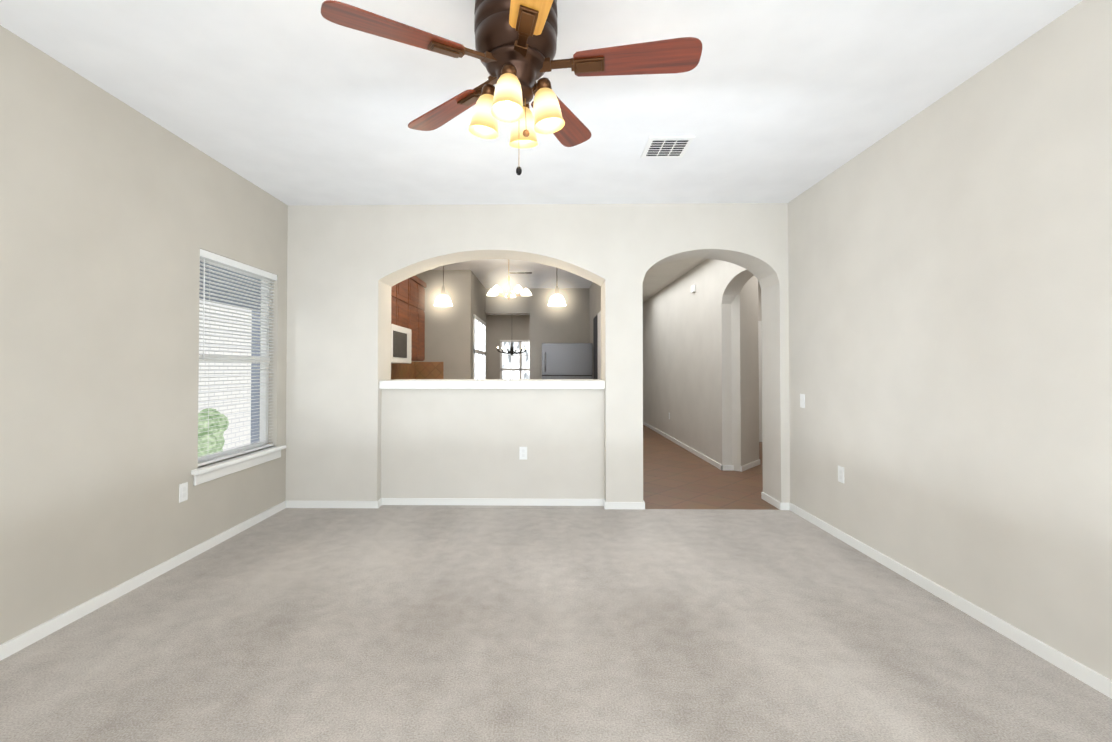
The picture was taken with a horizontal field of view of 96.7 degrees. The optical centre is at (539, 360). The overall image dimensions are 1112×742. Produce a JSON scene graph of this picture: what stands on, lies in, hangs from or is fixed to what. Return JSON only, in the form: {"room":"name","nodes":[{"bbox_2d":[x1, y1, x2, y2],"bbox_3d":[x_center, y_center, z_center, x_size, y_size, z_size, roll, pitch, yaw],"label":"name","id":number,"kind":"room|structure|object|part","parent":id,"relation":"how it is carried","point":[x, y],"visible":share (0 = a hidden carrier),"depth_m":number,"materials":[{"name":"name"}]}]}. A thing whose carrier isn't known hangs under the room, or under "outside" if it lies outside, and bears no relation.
{"room":"empty living room","nodes":[
{"label":"empty living room","id":0,"kind":"room"},
{"bbox_2d":[0,25,287,644],"bbox_3d":[-2.373,-0.087,1.531,0.150,2.692,6.490,0,-1,1],"label":"wall","id":1,"kind":"structure","parent":0,"point":[116,215],"depth_m":2.58,"materials":[{"name":"paint"}]},
{"bbox_2d":[0,501,287,660],"bbox_3d":[-2.294,1.226,1.399,0.013,0.062,5.970,0,-1,1],"label":"baseboard","id":2,"kind":"structure","parent":1,"relation":"attached to","point":[31,636],"depth_m":2.67,"materials":[{"name":"white wood"}]},
{"bbox_2d":[179,482,187,502],"bbox_3d":[-2.270,0.839,3.150,0.008,0.115,0.070,0,-1,1],"label":"electrical outlet","id":3,"kind":"object","parent":1,"relation":"attached to","point":[183,491],"visible":1,"depth_m":3.14,"materials":[{"name":"white plastic"}]},
{"bbox_2d":[198,261,269,461],"bbox_3d":[-2.360,-0.012,3.775,0.060,1.470,0.960,0,-1,1],"label":"window","id":4,"kind":"structure","parent":1,"relation":"in","point":[265,415],"depth_m":3.94,"materials":[{"name":"white"}]},
{"bbox_2d":[198,249,276,466],"bbox_3d":[-2.304,-0.013,3.774,0.066,1.464,0.952,0,-1,1],"label":"window blinds","id":5,"kind":"object","parent":4,"relation":"attached to","point":[236,266],"visible":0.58,"depth_m":3.72,"materials":[{"name":"white plastic"}]},
{"bbox_2d":[203,259,204,359],"bbox_3d":[-2.282,-0.348,3.359,0.010,0.690,0.008,0,-1,1],"label":"blind wand","id":6,"kind":"object","parent":5,"relation":"hanging from","point":[203,305],"visible":1,"depth_m":3.36,"materials":[{"name":"white plastic"}]},
{"bbox_2d":[191,445,286,485],"bbox_3d":[-2.275,0.775,3.761,0.130,0.105,1.080,0,-1,1],"label":"window sill","id":7,"kind":"structure","parent":1,"relation":"attached to","point":[213,471],"depth_m":3.63,"materials":[{"name":"white wood"}]},
{"bbox_2d":[415,270,458,378],"bbox_3d":[-1.519,0.002,7.378,0.660,2.692,0.150,0,-1,1],"label":"wall","id":8,"kind":"structure","parent":0,"point":[449,337],"depth_m":7.31,"materials":[{"name":"paint"}]},
{"bbox_2d":[391,362,414,379],"bbox_3d":[-1.863,0.210,6.175,0.008,0.420,2.260,0,-1,1],"label":"tile backsplash","id":9,"kind":"structure","parent":8,"relation":"attached to","point":[402,371],"depth_m":6.72,"materials":[{"name":"brown tile"}]},
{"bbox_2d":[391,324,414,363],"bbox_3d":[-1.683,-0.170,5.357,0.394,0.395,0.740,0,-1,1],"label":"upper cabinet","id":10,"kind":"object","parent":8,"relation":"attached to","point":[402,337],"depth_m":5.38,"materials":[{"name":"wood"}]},
{"bbox_2d":[391,324,411,363],"bbox_3d":[-1.683,-0.170,5.357,0.394,0.395,0.740,0,-1,1],"label":"microwave","id":11,"kind":"object","parent":10,"relation":"in","point":[401,335],"depth_m":5.32,"materials":[{"name":"grey"}]},
{"bbox_2d":[399,277,410,327],"bbox_3d":[-1.701,-0.705,5.521,0.354,0.670,0.450,0,-1,1],"label":"upper cabinet","id":12,"kind":"object","parent":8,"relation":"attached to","point":[407,321],"depth_m":5.61,"materials":[{"name":"brown wood"}]},
{"bbox_2d":[411,276,418,331],"bbox_3d":[-1.694,-0.699,5.941,0.354,0.670,0.390,0,-1,1],"label":"upper cabinet","id":13,"kind":"object","parent":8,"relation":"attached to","point":[414,279],"depth_m":6.03,"materials":[{"name":"brown wood"}]},
{"bbox_2d":[415,332,418,359],"bbox_3d":[-1.694,-0.184,5.933,0.354,0.360,0.390,0,-1,1],"label":"upper cabinet","id":14,"kind":"object","parent":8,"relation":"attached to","point":[416,333],"depth_m":6.15,"materials":[{"name":"brown wood"}]},
{"bbox_2d":[415,332,424,360],"bbox_3d":[-1.688,-0.178,6.328,0.354,0.360,0.400,0,-1,1],"label":"upper cabinet","id":15,"kind":"object","parent":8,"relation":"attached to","point":[421,338],"depth_m":6.32,"materials":[{"name":"brown wood"}]},
{"bbox_2d":[419,279,426,335],"bbox_3d":[-1.688,-0.693,6.336,0.354,0.670,0.400,0,-1,1],"label":"upper cabinet","id":16,"kind":"object","parent":8,"relation":"attached to","point":[422,284],"depth_m":6.37,"materials":[{"name":"brown wood"}]},
{"bbox_3d":[-1.695,-1.008,5.700,0.360,0.060,1.720,0,-1,1],"label":"crown","id":17,"kind":"part","parent":16,"relation":"part of","materials":[{"name":"brown wood"}]},
{"bbox_2d":[415,362,443,378],"bbox_3d":[-1.636,0.227,7.297,0.430,0.420,0.008,0,-1,1],"label":"tile backsplash","id":18,"kind":"structure","parent":8,"relation":"attached to","point":[429,370],"depth_m":7.29,"materials":[{"name":"brown tile"}]},
{"bbox_2d":[459,270,486,378],"bbox_3d":[-1.083,0.014,8.141,0.150,2.692,1.690,0,-1,1],"label":"wall","id":19,"kind":"structure","parent":0,"point":[472,294],"depth_m":7.31,"materials":[{"name":"paint"}]},
{"bbox_2d":[473,314,485,378],"bbox_3d":[-0.996,-0.129,8.252,0.020,1.140,1.430,0,-1,1],"label":"nook window","id":20,"kind":"structure","parent":19,"relation":"in","point":[479,348],"depth_m":8.23,"materials":[{"name":"white glass"}]},
{"bbox_2d":[487,288,586,378],"bbox_3d":[-0.549,0.028,9.083,2.850,2.692,0.150,0,-1,1],"label":"wall","id":21,"kind":"structure","parent":0,"point":[545,323],"depth_m":9.01,"materials":[{"name":"paint"}]},
{"bbox_2d":[500,340,529,378],"bbox_3d":[-0.522,0.226,13.489,1.130,1.590,0.026,0,-1,1],"label":"dining room window","id":22,"kind":"structure","parent":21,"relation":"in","point":[515,366],"depth_m":13.50,"materials":[{"name":"white glass"}]},
{"bbox_2d":[285,203,789,502],"bbox_3d":[-0.031,-0.041,4.555,4.443,2.692,0.370,0,-1,1],"label":"wall","id":23,"kind":"structure","parent":0,"point":[354,432],"depth_m":4.40,"materials":[{"name":"paint"}]},
{"bbox_2d":[288,500,379,507],"bbox_3d":[-1.825,1.271,4.370,0.801,0.062,0.013,0,-1,1],"label":"baseboard","id":24,"kind":"structure","parent":23,"relation":"attached to","point":[291,504],"depth_m":4.36,"materials":[{"name":"white wood"}]},
{"bbox_2d":[391,283,398,323],"bbox_3d":[-1.707,-0.712,5.066,0.354,0.670,0.460,0,-1,1],"label":"upper cabinet","id":25,"kind":"object","parent":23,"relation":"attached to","point":[394,289],"depth_m":5.26,"materials":[{"name":"brown wood"}]},
{"bbox_2d":[379,379,604,388],"bbox_3d":[-0.423,0.219,4.682,2.015,0.075,0.560,0,-1,1],"label":"sill ledge","id":26,"kind":"object","parent":23,"relation":"attached to","point":[494,384],"visible":0.96,"depth_m":4.41,"materials":[{"name":"white"}]},
{"bbox_2d":[379,498,604,505],"bbox_3d":[-0.427,1.272,4.436,2.019,0.062,0.040,0,-1,1],"label":"baseboard","id":27,"kind":"structure","parent":23,"relation":"attached to","point":[383,501],"depth_m":4.44,"materials":[{"name":"white wood"}]},
{"bbox_2d":[519,447,526,459],"bbox_3d":[-0.148,0.834,4.455,0.070,0.115,0.008,0,-1,1],"label":"electrical outlet","id":28,"kind":"object","parent":23,"relation":"attached to","point":[522,453],"visible":1,"depth_m":4.45,"materials":[{"name":"white plastic"}]},
{"bbox_2d":[600,500,639,508],"bbox_3d":[0.731,1.271,4.332,0.326,0.062,0.013,0,-1,1],"label":"baseboard","id":29,"kind":"structure","parent":23,"relation":"attached to","point":[607,505],"depth_m":4.33,"materials":[{"name":"white wood"}]},
{"bbox_2d":[0,0,1082,314],"bbox_3d":[1.050,-1.422,6.030,7.300,0.126,15.550,0,-1,1],"label":"ceiling","id":30,"kind":"structure","parent":0,"point":[296,102],"depth_m":2.58,"materials":[{"name":"paint"}]},
{"bbox_2d":[434,268,452,306],"bbox_3d":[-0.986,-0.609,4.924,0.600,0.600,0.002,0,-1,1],"label":"pendant light","id":31,"kind":"object","parent":30,"relation":"hanging from","point":[443,299],"depth_m":5.01,"materials":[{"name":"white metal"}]},
{"bbox_2d":[487,261,531,299],"bbox_3d":[-0.395,-0.914,6.322,0.840,0.892,0.605,0,-1,1],"label":"chandelier","id":32,"kind":"object","parent":30,"relation":"hanging from","point":[494,290],"visible":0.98,"depth_m":6.30,"materials":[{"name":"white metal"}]},
{"bbox_2d":[321,0,701,174],"bbox_3d":[-0.056,-1.054,1.816,1.260,0.750,1.274,0,-1,1],"label":"ceiling fan","id":33,"kind":"object","parent":30,"relation":"hanging from","point":[515,46],"visible":1,"depth_m":1.76,"materials":[{"name":"brown wood"}]},
{"bbox_3d":[-0.475,-1.085,1.628,0.450,0.007,0.150,0,11,-28],"label":"blade","id":34,"kind":"part","parent":33,"relation":"part of","materials":[{"name":"brown wood"}]},
{"bbox_3d":[-0.406,-1.077,2.141,0.450,0.007,0.150,-1,11,44],"label":"blade","id":35,"kind":"part","parent":33,"relation":"part of","materials":[{"name":"brown wood"}]},
{"bbox_3d":[-0.201,-0.926,1.856,0.114,0.138,0.114,9,1,11],"label":"lamp shade","id":36,"kind":"part","parent":33,"relation":"part of","materials":[{"name":"white glass"}]},
{"bbox_3d":[-0.176,-1.009,1.855,0.089,0.056,0.054,0,-1,1],"label":"arm","id":37,"kind":"part","parent":33,"relation":"part of"},
{"bbox_3d":[-0.110,-0.928,1.721,0.114,0.138,0.114,0,-10,11],"label":"lamp shade","id":38,"kind":"part","parent":33,"relation":"part of","materials":[{"name":"white glass"}]},
{"bbox_3d":[-0.108,-1.010,1.747,0.054,0.056,0.089,0,-1,1],"label":"arm","id":39,"kind":"part","parent":33,"relation":"part of"},
{"bbox_3d":[-0.088,-1.268,1.839,0.308,0.322,0.308,0,-1,1],"label":"motor","id":40,"kind":"part","parent":33,"relation":"part of","materials":[{"name":"brown metal"}]},
{"bbox_3d":[-0.066,-0.925,1.947,0.114,0.138,0.114,0,8,11],"label":"lamp shade","id":41,"kind":"part","parent":33,"relation":"part of","materials":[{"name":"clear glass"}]},
{"bbox_3d":[-0.010,-1.088,1.404,0.150,0.007,0.450,12,-3,-10],"label":"blade","id":42,"kind":"part","parent":33,"relation":"part of","materials":[{"name":"orange wood"}]},
{"bbox_3d":[0.001,-1.009,1.816,0.089,0.056,0.054,0,-1,1],"label":"arm","id":43,"kind":"part","parent":33,"relation":"part of"},
{"bbox_3d":[0.025,-0.927,1.812,0.114,0.138,0.114,-9,-3,11],"label":"lamp shade","id":44,"kind":"part","parent":33,"relation":"part of","materials":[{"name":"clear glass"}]},
{"bbox_3d":[0.103,-1.076,2.233,0.150,0.007,0.450,-14,-7,25],"label":"blade","id":45,"kind":"part","parent":33,"relation":"part of","materials":[{"name":"brown wood"}]},
{"bbox_3d":[0.348,-1.083,1.777,0.450,0.007,0.150,0,-13,8],"label":"blade","id":46,"kind":"part","parent":33,"relation":"part of","materials":[{"name":"brown wood"}]},
{"bbox_2d":[497,342,525,354],"bbox_3d":[-0.647,-0.695,11.521,0.659,1.172,0.672,0,-1,1],"label":"dining chandelier","id":47,"kind":"object","parent":30,"relation":"hanging from","point":[511,352],"visible":0.96,"depth_m":11.49,"materials":[{"name":"black metal"}]},
{"bbox_2d":[507,271,533,273],"bbox_3d":[-0.288,-1.335,7.495,0.400,0.014,0.200,0,-1,1],"label":"ceiling vent","id":48,"kind":"object","parent":30,"relation":"in","point":[521,272],"depth_m":7.46,"materials":[{"name":"white plastic"}]},
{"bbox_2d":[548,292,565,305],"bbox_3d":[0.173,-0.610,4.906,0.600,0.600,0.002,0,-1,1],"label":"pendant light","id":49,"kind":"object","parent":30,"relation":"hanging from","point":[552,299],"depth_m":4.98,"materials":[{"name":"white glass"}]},
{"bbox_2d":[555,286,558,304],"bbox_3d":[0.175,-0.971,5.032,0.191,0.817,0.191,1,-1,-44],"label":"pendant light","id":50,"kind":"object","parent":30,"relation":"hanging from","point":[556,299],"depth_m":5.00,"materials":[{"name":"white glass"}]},
{"bbox_3d":[0.175,-0.617,5.026,0.192,0.108,0.192,0,-1,1],"label":"lamp shade","id":51,"kind":"part","parent":50,"relation":"part of","materials":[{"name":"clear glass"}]},
{"bbox_3d":[0.175,-1.029,5.032,0.110,0.702,0.110,0,-1,1],"label":"rod","id":52,"kind":"part","parent":50,"relation":"part of","materials":[{"name":"brown metal"}]},
{"bbox_2d":[641,136,694,157],"bbox_3d":[0.833,-1.400,3.248,0.285,0.014,0.300,0,-1,1],"label":"ceiling vent","id":53,"kind":"object","parent":30,"relation":"in","point":[666,146],"visible":1,"depth_m":3.22,"materials":[{"name":"white plastic"}]},
{"bbox_2d":[0,505,1111,741],"bbox_3d":[-0.054,1.315,1.349,4.793,0.122,6.240,0,-1,1],"label":"floor carpet","id":54,"kind":"object","parent":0,"point":[436,623],"visible":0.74,"depth_m":2.19,"materials":[{"name":"beige carpet"}]},
{"bbox_2d":[587,282,600,375],"bbox_3d":[0.943,0.030,9.181,0.070,2.692,8.910,0,-1,1],"label":"wall","id":55,"kind":"structure","parent":0,"point":[594,292],"depth_m":8.39,"materials":[{"name":"paint"}]},
{"bbox_2d":[593,311,600,379],"bbox_3d":[0.873,0.323,7.392,0.012,2.050,1.420,0,-1,1],"label":"pantry door","id":56,"kind":"structure","parent":55,"relation":"in","point":[597,346],"depth_m":7.46,"materials":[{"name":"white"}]},
{"bbox_2d":[640,500,644,508],"bbox_3d":[0.918,1.273,4.514,0.013,0.062,0.383,0,-1,1],"label":"baseboard","id":57,"kind":"structure","parent":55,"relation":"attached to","point":[642,504],"depth_m":4.32,"materials":[{"name":"white wood"}]},
{"bbox_2d":[643,425,779,509],"bbox_3d":[1.096,1.434,9.047,7.300,0.120,9.430,0,-1,1],"label":"floor","id":58,"kind":"structure","parent":0,"point":[675,476],"depth_m":5.39,"materials":[{"name":"brown tile"}]},
{"bbox_2d":[542,343,592,378],"bbox_3d":[0.464,0.539,8.579,0.850,1.655,0.751,0,-1,1],"label":"fridge","id":59,"kind":"object","parent":58,"relation":"on","point":[567,360],"visible":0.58,"depth_m":8.26,"materials":[{"name":"grey metal"}]},
{"bbox_3d":[0.460,0.769,8.277,0.850,1.025,0.050,0,-1,1],"label":"door","id":60,"kind":"part","parent":59,"relation":"part of","materials":[{"name":"silver metal"}]},
{"bbox_2d":[731,276,758,470],"bbox_3d":[2.567,-0.016,6.208,0.140,2.692,0.620,-1,-1,43],"label":"wall","id":61,"kind":"structure","parent":0,"point":[745,376],"depth_m":6.05,"materials":[{"name":"paint"}]},
{"bbox_2d":[741,459,759,471],"bbox_3d":[2.623,1.298,6.136,0.013,0.062,0.620,-1,-1,43],"label":"baseboard","id":62,"kind":"structure","parent":61,"relation":"attached to","point":[750,465],"depth_m":6.11,"materials":[{"name":"white wood"}]},
{"bbox_2d":[758,282,761,320],"bbox_3d":[3.454,0.018,8.423,2.010,2.692,0.150,0,-1,1],"label":"wall","id":63,"kind":"structure","parent":0,"point":[759,306],"depth_m":8.35,"materials":[{"name":"paint"}]},
{"bbox_2d":[758,321,761,441],"bbox_3d":[3.735,0.347,8.306,0.900,2.030,0.049,0,-1,1],"label":"entry door","id":64,"kind":"structure","parent":63,"relation":"in","point":[760,373],"depth_m":8.29,"materials":[{"name":"white"}]},
{"bbox_2d":[643,0,1111,679],"bbox_3d":[2.292,-0.039,4.665,0.200,2.692,12.900,0,-1,1],"label":"wall","id":65,"kind":"structure","parent":0,"point":[950,305],"depth_m":2.50,"materials":[{"name":"paint"}]},
{"bbox_2d":[643,422,723,469],"bbox_3d":[2.244,1.334,8.459,0.013,0.062,4.973,0,-1,1],"label":"baseboard","id":66,"kind":"structure","parent":65,"relation":"attached to","point":[708,459],"depth_m":7.32,"materials":[{"name":"white wood"}]},
{"bbox_2d":[691,285,695,292],"bbox_3d":[2.211,-1.036,7.122,0.035,0.100,0.120,0,-1,1],"label":"smoke detector","id":67,"kind":"object","parent":65,"relation":"attached to","point":[693,289],"visible":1,"depth_m":7.07,"materials":[{"name":"white plastic"}]},
{"bbox_2d":[800,394,804,407],"bbox_3d":[2.180,0.333,4.101,0.008,0.115,0.070,0,-1,1],"label":"light switch","id":68,"kind":"object","parent":65,"relation":"attached to","point":[802,400],"visible":1,"depth_m":4.10,"materials":[{"name":"white plastic"}]},
{"bbox_2d":[838,466,843,482],"bbox_3d":[2.172,0.820,3.564,0.008,0.115,0.070,0,-1,1],"label":"electrical outlet","id":69,"kind":"object","parent":65,"relation":"attached to","point":[840,474],"visible":1,"depth_m":3.55,"materials":[{"name":"white plastic"}]},
{"bbox_2d":[761,492,1111,698],"bbox_3d":[2.100,1.228,1.518,0.090,0.062,6.340,0,-1,1],"label":"baseboard","id":70,"kind":"structure","parent":65,"relation":"attached to","point":[1102,684],"depth_m":2.44,"materials":[{"name":"white wood"}]},
{"bbox_3d":[-3.623,1.880,5.525,2.369,0.120,15.000,0,-1,1],"label":"ground","id":71,"kind":"structure","parent":0,"visible":0},
{"bbox_2d":[198,408,228,456],"bbox_3d":[-4.341,1.216,6.458,0.436,1.175,0.693,0,-1,1],"label":"bush","id":72,"kind":"object","parent":71,"relation":"on","point":[211,436],"depth_m":6.34,"materials":[{"name":"green plant"}]},
{"bbox_2d":[198,300,251,450],"bbox_3d":[-4.832,-0.679,5.583,0.050,5.200,15.000,0,-1,1],"label":"wall","id":73,"kind":"structure","parent":71,"relation":"on","point":[237,414],"depth_m":7.61,"materials":[{"name":"white"}]},
{"bbox_2d":[199,264,260,310],"bbox_3d":[-4.632,-1.089,5.586,0.350,0.420,15.000,0,-1,1],"label":"soffit","id":74,"kind":"structure","parent":73,"relation":"attached to","point":[230,289],"depth_m":7.14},
{"bbox_2d":[200,261,260,280],"bbox_3d":[-4.517,-2.289,5.603,0.620,1.980,15.000,0,-1,1],"label":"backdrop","id":75,"kind":"object","parent":73,"relation":"on","point":[230,271],"depth_m":7.08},
{"bbox_2d":[251,311,260,443],"bbox_3d":[-4.726,0.412,8.280,0.080,2.500,0.230,0,-1,1],"label":"downspout","id":76,"kind":"object","parent":73,"relation":"attached to","point":[254,418],"depth_m":8.18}
]}

